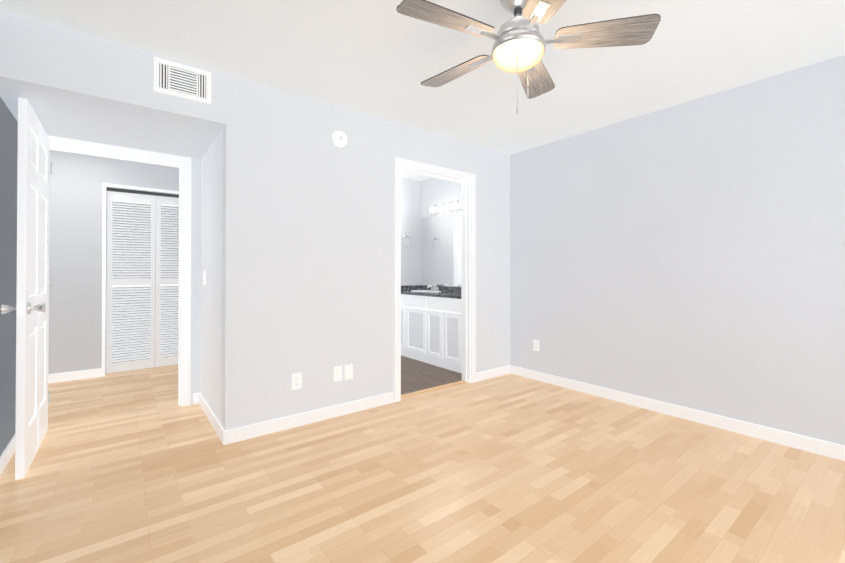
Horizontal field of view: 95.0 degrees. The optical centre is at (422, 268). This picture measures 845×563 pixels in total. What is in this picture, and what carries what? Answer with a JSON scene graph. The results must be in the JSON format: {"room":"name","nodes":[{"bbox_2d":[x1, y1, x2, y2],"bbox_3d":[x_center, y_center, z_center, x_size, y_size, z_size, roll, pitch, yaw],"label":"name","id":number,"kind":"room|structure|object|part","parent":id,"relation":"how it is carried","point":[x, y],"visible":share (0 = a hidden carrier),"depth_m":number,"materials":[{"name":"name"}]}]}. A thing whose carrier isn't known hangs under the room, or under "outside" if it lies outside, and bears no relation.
{"room":"empty bedroom","nodes":[
{"label":"empty bedroom","id":0,"kind":"room"},
{"bbox_2d":[0,97,17,455],"bbox_3d":[-1.431,-0.077,0.870,0.120,2.440,4.753,0,-1,-38],"label":"wall","id":1,"kind":"structure","parent":0,"point":[8,192],"depth_m":2.32,"materials":[{"name":"paint"}]},
{"bbox_2d":[0,434,14,475],"bbox_3d":[-1.378,1.098,0.904,0.015,0.090,4.513,0,-1,-38],"label":"baseboard","id":2,"kind":"structure","parent":1,"relation":"attached to","point":[9,450],"depth_m":2.28,"materials":[{"name":"white wood"}]},
{"bbox_2d":[0,10,225,158],"bbox_3d":[-2.034,-1.118,2.626,1.079,0.332,1.013,0,-1,-38],"label":"wall","id":3,"kind":"structure","parent":0,"point":[68,83],"depth_m":2.25,"materials":[{"name":"paint"}]},
{"bbox_2d":[154,57,210,104],"bbox_3d":[-1.486,-1.162,2.406,0.305,0.205,0.010,0,-1,-38],"label":"air vent","id":4,"kind":"object","parent":3,"relation":"in","point":[181,80],"visible":1,"depth_m":2.40,"materials":[{"name":"white plastic"}]},
{"bbox_2d":[48,150,178,373],"bbox_3d":[-3.522,-0.053,4.227,3.100,2.440,0.120,0,-1,-38],"label":"wall","id":5,"kind":"structure","parent":0,"point":[77,181],"depth_m":4.08,"materials":[{"name":"paint"}]},
{"bbox_2d":[48,368,101,382],"bbox_3d":[-4.085,1.119,3.697,1.570,0.090,0.012,0,-1,-38],"label":"baseboard","id":6,"kind":"structure","parent":5,"relation":"attached to","point":[91,373],"depth_m":4.04,"materials":[{"name":"white wood"}]},
{"bbox_2d":[102,183,178,375],"bbox_3d":[-3.119,0.124,4.523,0.960,2.090,0.117,0,-1,-38],"label":"trim","id":7,"kind":"structure","parent":5,"relation":"attached to","point":[116,189],"depth_m":4.20,"materials":[{"name":"white wood"}]},
{"bbox_2d":[106,191,178,372],"bbox_3d":[-3.132,0.151,4.539,0.892,2.013,0.065,0,-1,-38],"label":"bifold closet door","id":8,"kind":"structure","parent":5,"relation":"in","point":[141,322],"depth_m":4.46,"materials":[{"name":"white wood"}]},
{"bbox_2d":[48,135,200,404],"bbox_3d":[-2.382,-0.061,3.066,1.079,2.440,0.120,0,-1,-38],"label":"wall","id":9,"kind":"structure","parent":0,"point":[195,269],"depth_m":3.33,"materials":[{"name":"paint"}]},
{"bbox_2d":[15,97,51,479],"bbox_3d":[-2.429,0.108,2.433,0.046,2.068,0.835,0,-1,-38],"label":"entry door","id":10,"kind":"structure","parent":9,"relation":"in","point":[32,287],"depth_m":2.26,"materials":[{"name":"white wood"}]},
{"bbox_2d":[0,302,44,314],"bbox_3d":[-2.205,0.222,2.134,0.172,0.066,0.106,0,-1,-38],"label":"door handle","id":11,"kind":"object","parent":10,"relation":"attached to","point":[4,309],"depth_m":2.12,"materials":[{"name":"silver metal"}]},
{"bbox_3d":[-2.666,0.100,2.769,0.012,1.730,0.012,0,-1,-38],"label":"entry door hinge","id":12,"kind":"part","parent":10,"relation":"part of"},
{"bbox_2d":[48,136,190,405],"bbox_3d":[-2.397,0.107,3.053,0.967,2.103,0.152,0,-1,-38],"label":"door frame","id":13,"kind":"structure","parent":9,"relation":"attached to","point":[182,164],"depth_m":3.26,"materials":[{"name":"white wood"}]},
{"bbox_2d":[106,212,155,372],"bbox_3d":[-3.171,0.115,4.589,0.940,2.110,0.020,0,-1,-38],"label":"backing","id":14,"kind":"object","parent":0,"point":[106,257],"depth_m":4.32,"materials":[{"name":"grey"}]},
{"bbox_2d":[200,131,221,423],"bbox_3d":[-1.635,-0.061,3.082,0.120,2.440,1.013,0,-1,-38],"label":"wall","id":15,"kind":"structure","parent":0,"point":[211,295],"depth_m":2.93,"materials":[{"name":"paint"}]},
{"bbox_2d":[203,271,205,284],"bbox_3d":[-1.795,0.080,3.176,0.016,0.116,0.072,0,-1,-38],"label":"light switch","id":16,"kind":"object","parent":15,"relation":"attached to","point":[204,277],"visible":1,"depth_m":3.16,"materials":[{"name":"white plastic"}]},
{"bbox_2d":[193,393,220,437],"bbox_3d":[-1.621,1.113,2.940,0.025,0.090,1.003,0,-1,-38],"label":"baseboard","id":17,"kind":"structure","parent":15,"relation":"attached to","point":[205,407],"depth_m":2.96,"materials":[{"name":"white wood"}]},
{"bbox_2d":[221,74,509,429],"bbox_3d":[-0.149,-0.058,3.522,3.006,2.440,0.120,0,-1,-38],"label":"wall","id":18,"kind":"structure","parent":0,"point":[307,248],"depth_m":2.94,"materials":[{"name":"paint"}]},
{"bbox_2d":[292,373,301,389],"bbox_3d":[-0.921,0.827,2.833,0.072,0.116,0.008,0,-1,-38],"label":"electrical outlet","id":19,"kind":"object","parent":18,"relation":"attached to","point":[296,380],"visible":1,"depth_m":2.83,"materials":[{"name":"white plastic"}]},
{"bbox_2d":[220,392,393,444],"bbox_3d":[-0.777,1.113,2.940,1.333,0.090,0.012,0,-1,-38],"label":"baseboard","id":20,"kind":"structure","parent":18,"relation":"attached to","point":[275,425],"depth_m":2.84,"materials":[{"name":"white wood"}]},
{"bbox_2d":[333,366,341,381],"bbox_3d":[-0.663,0.827,3.034,0.072,0.116,0.007,0,-1,-38],"label":"electrical outlet","id":21,"kind":"object","parent":18,"relation":"attached to","point":[337,373],"visible":1,"depth_m":3.03,"materials":[{"name":"white plastic"}]},
{"bbox_2d":[332,131,346,147],"bbox_3d":[-0.647,-1.017,3.041,0.128,0.128,0.038,0,-1,-38],"label":"smoke detector","id":22,"kind":"object","parent":18,"relation":"attached to","point":[339,139],"visible":0.98,"depth_m":3.02,"materials":[{"name":"white plastic"}]},
{"bbox_2d":[344,364,352,379],"bbox_3d":[-0.590,0.827,3.091,0.072,0.116,0.007,0,-1,-38],"label":"electrical outlet","id":23,"kind":"object","parent":18,"relation":"attached to","point":[348,371],"visible":1,"depth_m":3.09,"materials":[{"name":"white plastic"}]},
{"bbox_2d":[401,380,465,397],"bbox_3d":[0.100,1.159,3.724,0.849,0.010,0.055,0,-1,-38],"label":"trim","id":24,"kind":"structure","parent":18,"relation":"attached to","point":[430,389],"depth_m":3.71,"materials":[{"name":"brown wood"}]},
{"bbox_2d":[394,157,475,401],"bbox_3d":[0.108,0.099,3.721,0.995,2.130,0.152,0,-1,-38],"label":"trim","id":25,"kind":"structure","parent":18,"relation":"attached to","point":[467,181],"depth_m":3.93,"materials":[{"name":"white wood"}]},
{"bbox_2d":[476,365,511,381],"bbox_3d":[0.755,1.122,4.133,0.520,0.090,0.013,0,-1,-38],"label":"baseboard","id":26,"kind":"structure","parent":18,"relation":"attached to","point":[496,372],"depth_m":4.13,"materials":[{"name":"white wood"}]},
{"bbox_2d":[401,178,420,285],"bbox_3d":[-0.782,-0.046,5.096,1.830,2.440,0.120,0,-1,-38],"label":"wall","id":27,"kind":"structure","parent":0,"point":[411,229],"depth_m":5.50,"materials":[{"name":"paint"}]},
{"bbox_2d":[401,285,420,287],"bbox_3d":[-0.241,0.272,5.421,0.526,0.063,0.020,0,-1,-38],"label":"backsplash","id":28,"kind":"structure","parent":27,"relation":"attached to","point":[408,286],"depth_m":5.48,"materials":[{"name":"black stone"}]},
{"bbox_2d":[0,364,844,562],"bbox_3d":[-0.800,1.204,2.378,5.430,0.100,6.370,0,-1,-38],"label":"floor","id":29,"kind":"structure","parent":0,"point":[137,466],"depth_m":2.04,"materials":[{"name":"brown wood"}]},
{"bbox_2d":[0,0,844,180],"bbox_3d":[-0.800,-1.336,2.396,5.430,0.100,6.370,0,-1,-38],"label":"ceiling","id":30,"kind":"structure","parent":0,"point":[383,59],"depth_m":2.30,"materials":[{"name":"paint"}]},
{"bbox_2d":[396,0,660,113],"bbox_3d":[0.424,-0.983,1.840,1.165,0.612,1.150,0,-1,-38],"label":"ceiling fan","id":31,"kind":"object","parent":30,"relation":"hanging from","point":[519,46],"visible":1,"depth_m":1.75,"materials":[{"name":"brown wood"}]},
{"label":"blade","id":32,"kind":"part","parent":31,"relation":"part of","materials":[{"name":"brown wood"}]},
{"bbox_3d":[0.184,-1.066,2.102,0.435,0.006,0.166,0,12,46],"label":"blade","id":33,"kind":"part","parent":31,"relation":"part of","materials":[{"name":"brown wood"}]},
{"bbox_3d":[0.452,-0.982,1.829,0.238,0.072,0.238,0,-1,-38],"label":"glass","id":34,"kind":"part","parent":31,"relation":"part of","materials":[{"name":"white glass"}]},
{"bbox_3d":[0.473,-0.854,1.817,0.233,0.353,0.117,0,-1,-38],"label":"chain","id":35,"kind":"part","parent":31,"relation":"part of","materials":[{"name":"silver metal"}]},
{"bbox_3d":[0.628,-1.065,2.168,0.166,0.006,0.435,-15,-7,27],"label":"blade","id":36,"kind":"part","parent":31,"relation":"part of","materials":[{"name":"brown wood"}]},
{"label":"blade","id":37,"kind":"part","parent":31,"relation":"part of","materials":[{"name":"brown wood"}]},
{"bbox_3d":[0.829,-1.068,1.766,0.435,0.006,0.166,0,-13,10],"label":"blade","id":38,"kind":"part","parent":31,"relation":"part of","materials":[{"name":"brown wood"}]},
{"bbox_2d":[401,356,461,394],"bbox_3d":[-0.512,1.222,4.936,1.830,0.100,2.690,0,-1,-38],"label":"floor","id":39,"kind":"structure","parent":0,"point":[416,375],"depth_m":4.18,"materials":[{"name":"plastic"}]},
{"bbox_2d":[401,292,461,373],"bbox_3d":[0.226,0.752,4.844,0.536,0.838,1.498,0,-1,-38],"label":"bathroom vanity","id":40,"kind":"object","parent":39,"relation":"on","point":[431,324],"depth_m":4.56,"materials":[{"name":"white wood"}]},
{"bbox_2d":[401,288,460,295],"bbox_3d":[0.221,0.316,4.844,0.547,0.034,1.498,0,-1,-38],"label":"countertop","id":41,"kind":"structure","parent":40,"relation":"on","point":[416,291],"depth_m":4.80,"materials":[{"name":"black stone"}]},
{"bbox_2d":[411,290,440,291],"bbox_3d":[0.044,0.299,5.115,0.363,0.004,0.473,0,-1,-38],"label":"sink","id":42,"kind":"object","parent":41,"relation":"in","point":[411,290],"depth_m":5.04,"materials":[{"name":"white ceramic"}]},
{"bbox_2d":[427,284,439,290],"bbox_3d":[0.126,0.258,5.179,0.147,0.089,0.150,0,-1,-38],"label":"faucet","id":43,"kind":"object","parent":41,"relation":"on","point":[435,289],"depth_m":5.18,"materials":[{"name":"silver metal"}]},
{"bbox_2d":[421,55,844,445],"bbox_3d":[1.601,-0.057,3.625,0.120,2.440,5.370,0,-1,-38],"label":"wall","id":44,"kind":"structure","parent":0,"point":[690,254],"depth_m":2.91,"materials":[{"name":"paint"}]},
{"bbox_2d":[421,212,460,286],"bbox_3d":[0.428,-0.246,5.027,0.005,0.961,1.466,0,-1,-38],"label":"bathroom mirror","id":45,"kind":"object","parent":44,"relation":"attached to","point":[440,250],"visible":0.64,"depth_m":5.24,"materials":[{"name":"clear glass"}]},
{"bbox_2d":[421,284,460,291],"bbox_3d":[0.429,0.269,5.006,0.021,0.063,1.498,0,-1,-38],"label":"backsplash","id":46,"kind":"structure","parent":44,"relation":"attached to","point":[435,288],"depth_m":5.15,"materials":[{"name":"black stone"}]},
{"bbox_2d":[430,201,460,213],"bbox_3d":[0.384,-0.810,4.986,0.131,0.104,0.915,0,-1,-38],"label":"sconce","id":47,"kind":"object","parent":44,"relation":"attached to","point":[456,205],"visible":0.65,"depth_m":5.09,"materials":[{"name":"white glass"}]},
{"bbox_2d":[533,339,538,351],"bbox_3d":[1.189,0.806,4.043,0.008,0.116,0.072,0,-1,-38],"label":"electrical outlet","id":48,"kind":"object","parent":44,"relation":"attached to","point":[535,345],"visible":1,"depth_m":4.04,"materials":[{"name":"white plastic"}]},
{"bbox_2d":[512,366,844,460],"bbox_3d":[2.040,1.113,2.944,0.013,0.090,3.470,0,-1,-38],"label":"baseboard","id":49,"kind":"structure","parent":44,"relation":"attached to","point":[816,446],"depth_m":2.88,"materials":[{"name":"white wood"}]}
]}

